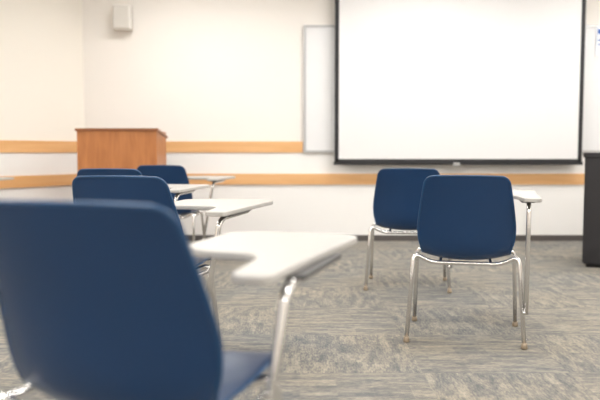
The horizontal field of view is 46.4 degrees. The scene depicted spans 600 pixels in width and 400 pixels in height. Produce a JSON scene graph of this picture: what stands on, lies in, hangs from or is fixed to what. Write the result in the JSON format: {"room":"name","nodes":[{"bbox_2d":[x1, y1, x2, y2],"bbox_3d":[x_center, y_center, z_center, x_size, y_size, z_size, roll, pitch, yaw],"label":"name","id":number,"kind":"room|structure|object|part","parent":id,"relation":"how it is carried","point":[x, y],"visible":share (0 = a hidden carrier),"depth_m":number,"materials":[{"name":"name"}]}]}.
{"room":"classroom","nodes":[
{"label":"classroom","id":0,"kind":"room"},
{"bbox_2d":[0,0,84,140],"bbox_3d":[-3.344,-0.843,5.539,0.120,2.750,3.889,3,5,35],"label":"wall","id":1,"kind":"structure","parent":0,"point":[42,80],"depth_m":6.68,"materials":[{"name":"paint"}]},
{"bbox_2d":[0,174,76,188],"bbox_3d":[-3.285,-0.102,5.550,2.230,0.110,3.214,0,4,0],"label":"trim rail","id":2,"kind":"object","parent":1,"relation":"attached to","point":[61,179],"depth_m":6.67,"materials":[{"name":"brown wood"}]},
{"bbox_2d":[0,140,76,152],"bbox_3d":[-3.288,-0.428,5.528,2.225,0.113,3.210,0,4,0],"label":"trim strip","id":3,"kind":"object","parent":1,"relation":"attached to","point":[6,146],"depth_m":6.66,"materials":[{"name":"brown wood"}]},
{"bbox_2d":[0,241,599,399],"bbox_3d":[-0.100,0.809,2.337,8.600,0.100,9.750,0,4,0],"label":"floor","id":4,"kind":"structure","parent":0,"point":[343,340],"depth_m":3.62,"materials":[{"name":"carpet"}]},
{"bbox_2d":[0,177,13,180],"bbox_3d":[-2.780,0.123,5.633,0.732,0.809,0.696,0,4,4],"label":"chair","id":5,"kind":"object","parent":4,"relation":"on","point":[1,178],"visible":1,"depth_m":5.80,"materials":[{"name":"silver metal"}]},
{"bbox_2d":[75,128,167,170],"bbox_3d":[-1.630,-0.093,6.482,0.736,1.122,0.475,0,4,0],"label":"wooden podium","id":6,"kind":"object","parent":4,"relation":"on","point":[126,148],"visible":0.3,"depth_m":6.23,"materials":[{"name":"brown wood"}]},
{"bbox_2d":[77,168,208,201],"bbox_3d":[-1.023,0.196,4.533,0.769,0.817,0.703,0,4,6],"label":"chair","id":7,"kind":"object","parent":4,"relation":"on","point":[178,189],"visible":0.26,"depth_m":4.20,"materials":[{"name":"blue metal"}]},
{"bbox_3d":[-1.063,0.271,4.436,0.700,0.660,0.460,0,4,6],"label":"frame","id":8,"kind":"part","parent":7,"relation":"part of","materials":[{"name":"silver metal"}]},
{"bbox_2d":[72,175,272,331],"bbox_3d":[-0.557,0.294,3.065,0.772,0.825,0.710,1,4,12],"label":"chair","id":9,"kind":"object","parent":4,"relation":"on","point":[95,188],"visible":0.33,"depth_m":2.75,"materials":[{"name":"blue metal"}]},
{"bbox_3d":[-0.608,0.373,2.972,0.702,0.660,0.465,1,4,12],"label":"frame","id":10,"kind":"part","parent":9,"relation":"part of","materials":[{"name":"silver metal"}]},
{"bbox_2d":[0,200,356,399],"bbox_3d":[-0.256,0.388,1.665,0.643,0.834,0.896,1,4,17],"label":"chair","id":11,"kind":"object","parent":4,"relation":"on","point":[99,300],"visible":1,"depth_m":1.29,"materials":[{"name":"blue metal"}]},
{"bbox_3d":[-0.296,0.475,1.559,0.622,0.654,0.644,1,4,17],"label":"frame","id":12,"kind":"part","parent":11,"relation":"part of","materials":[{"name":"silver metal"}]},
{"bbox_2d":[137,165,234,256],"bbox_3d":[-0.984,0.101,5.946,0.782,0.809,0.696,0,4,6],"label":"chair","id":13,"kind":"object","parent":4,"relation":"on","point":[171,174],"visible":0.37,"depth_m":5.63,"materials":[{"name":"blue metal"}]},
{"bbox_3d":[-1.024,0.168,5.850,0.713,0.669,0.456,0,4,6],"label":"frame","id":14,"kind":"part","parent":13,"relation":"part of","materials":[{"name":"silver metal"}]},
{"bbox_2d":[363,168,451,292],"bbox_3d":[0.793,0.175,4.881,0.653,0.809,0.702,1,4,9],"label":"chair","id":15,"kind":"object","parent":4,"relation":"on","point":[398,191],"visible":0.6,"depth_m":4.61,"materials":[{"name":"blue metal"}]},
{"bbox_3d":[0.747,0.242,4.787,0.583,0.669,0.456,1,4,9],"label":"frame","id":16,"kind":"part","parent":15,"relation":"part of","materials":[{"name":"silver metal"}]},
{"bbox_2d":[403,175,541,349],"bbox_3d":[0.889,0.265,3.597,0.653,0.809,0.702,1,4,13],"label":"chair","id":17,"kind":"object","parent":4,"relation":"on","point":[461,217],"visible":1,"depth_m":3.33,"materials":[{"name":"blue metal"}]},
{"bbox_2d":[582,152,599,267],"bbox_3d":[2.694,0.072,5.646,0.774,0.908,0.637,2,4,22],"label":"base cabinet","id":18,"kind":"object","parent":4,"relation":"on","point":[590,247],"visible":1,"depth_m":5.50,"materials":[{"name":"wood"}]},
{"bbox_2d":[82,0,599,140],"bbox_3d":[1.005,-0.957,7.161,6.390,2.750,0.120,0,4,0],"label":"wall","id":19,"kind":"structure","parent":0,"point":[187,70],"depth_m":7.07,"materials":[{"name":"beige paint"}]},
{"bbox_2d":[112,5,132,30],"bbox_3d":[-1.760,-1.810,6.962,0.180,0.240,0.158,0,4,0],"label":"wall speaker","id":20,"kind":"object","parent":19,"relation":"attached to","point":[122,15],"visible":1,"depth_m":6.89,"materials":[{"name":"plastic"}]},
{"bbox_2d":[113,6,128,26],"bbox_3d":[-1.760,-1.805,6.887,0.156,0.210,0.009,0,4,0],"label":"grille","id":21,"kind":"object","parent":20,"relation":"attached to","point":[120,13],"depth_m":6.88,"materials":[{"name":"white plastic"}]},
{"bbox_2d":[166,141,302,152],"bbox_3d":[-1.080,-0.540,7.121,2.220,0.113,0.018,0,4,0],"label":"trim strip","id":22,"kind":"object","parent":19,"relation":"attached to","point":[171,146],"depth_m":7.11,"materials":[{"name":"brown wood"}]},
{"bbox_2d":[186,235,582,240],"bbox_3d":[1.005,0.390,7.188,6.390,0.060,0.014,0,4,0],"label":"baseboard","id":23,"kind":"structure","parent":19,"relation":"attached to","point":[189,237],"depth_m":7.18,"materials":[{"name":"rubber"}]},
{"bbox_2d":[187,174,583,184],"bbox_3d":[1.005,-0.214,7.140,6.390,0.110,0.024,0,4,0],"label":"trim rail","id":24,"kind":"object","parent":19,"relation":"attached to","point":[240,179],"depth_m":7.13,"materials":[{"name":"brown wood"}]},
{"bbox_2d":[303,25,599,152],"bbox_3d":[1.829,-1.118,7.070,3.589,1.275,0.026,0,4,0],"label":"whiteboard","id":25,"kind":"object","parent":19,"relation":"attached to","point":[318,40],"visible":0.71,"depth_m":7.07,"materials":[{"name":"metal"}]},
{"bbox_3d":[0.048,-1.118,7.070,0.025,1.275,0.026,0,4,0],"label":"frame","id":26,"kind":"part","parent":25,"relation":"part of","materials":[{"name":"metal"}]},
{"bbox_3d":[1.830,-1.743,7.027,3.540,0.022,0.026,0,4,0],"label":"frame","id":27,"kind":"part","parent":25,"relation":"part of","materials":[{"name":"metal"}]},
{"bbox_3d":[1.830,-0.493,7.114,3.540,0.022,0.026,0,4,0],"label":"frame","id":28,"kind":"part","parent":25,"relation":"part of","materials":[{"name":"metal"}]},
{"bbox_2d":[596,27,599,54],"bbox_3d":[3.095,-1.594,7.020,0.250,0.280,0.003,0,4,0],"label":"paper notice","id":29,"kind":"object","parent":25,"relation":"attached to","point":[597,28],"visible":1,"depth_m":7.02,"materials":[{"name":"white paper"}]},
{"bbox_2d":[333,0,585,165],"bbox_3d":[1.583,-1.294,6.981,2.675,1.912,0.189,0,4,0],"label":"projection screen","id":30,"kind":"object","parent":19,"relation":"attached to","point":[418,82],"visible":1,"depth_m":6.95,"materials":[{"name":"fabric"}]},
{"bbox_2d":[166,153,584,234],"bbox_3d":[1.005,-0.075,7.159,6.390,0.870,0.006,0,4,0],"label":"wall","id":31,"kind":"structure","parent":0,"point":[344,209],"depth_m":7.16,"materials":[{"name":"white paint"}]},
{"bbox_3d":[4.260,-0.613,2.238,0.120,2.750,9.750,0,4,0],"label":"wall","id":32,"kind":"structure","parent":0,"visible":0},
{"bbox_2d":[0,153,77,200],"bbox_3d":[-3.292,0.037,5.564,0.006,0.870,3.889,3,5,35],"label":"trim","id":33,"kind":"structure","parent":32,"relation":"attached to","point":[11,164],"depth_m":6.69,"materials":[{"name":"white paint"}]},
{"bbox_3d":[-3.292,0.037,5.564,0.006,0.870,3.889,3,5,35],"label":"panel","id":34,"kind":"part","parent":33,"relation":"part of","materials":[{"name":"white paint"}]}
]}

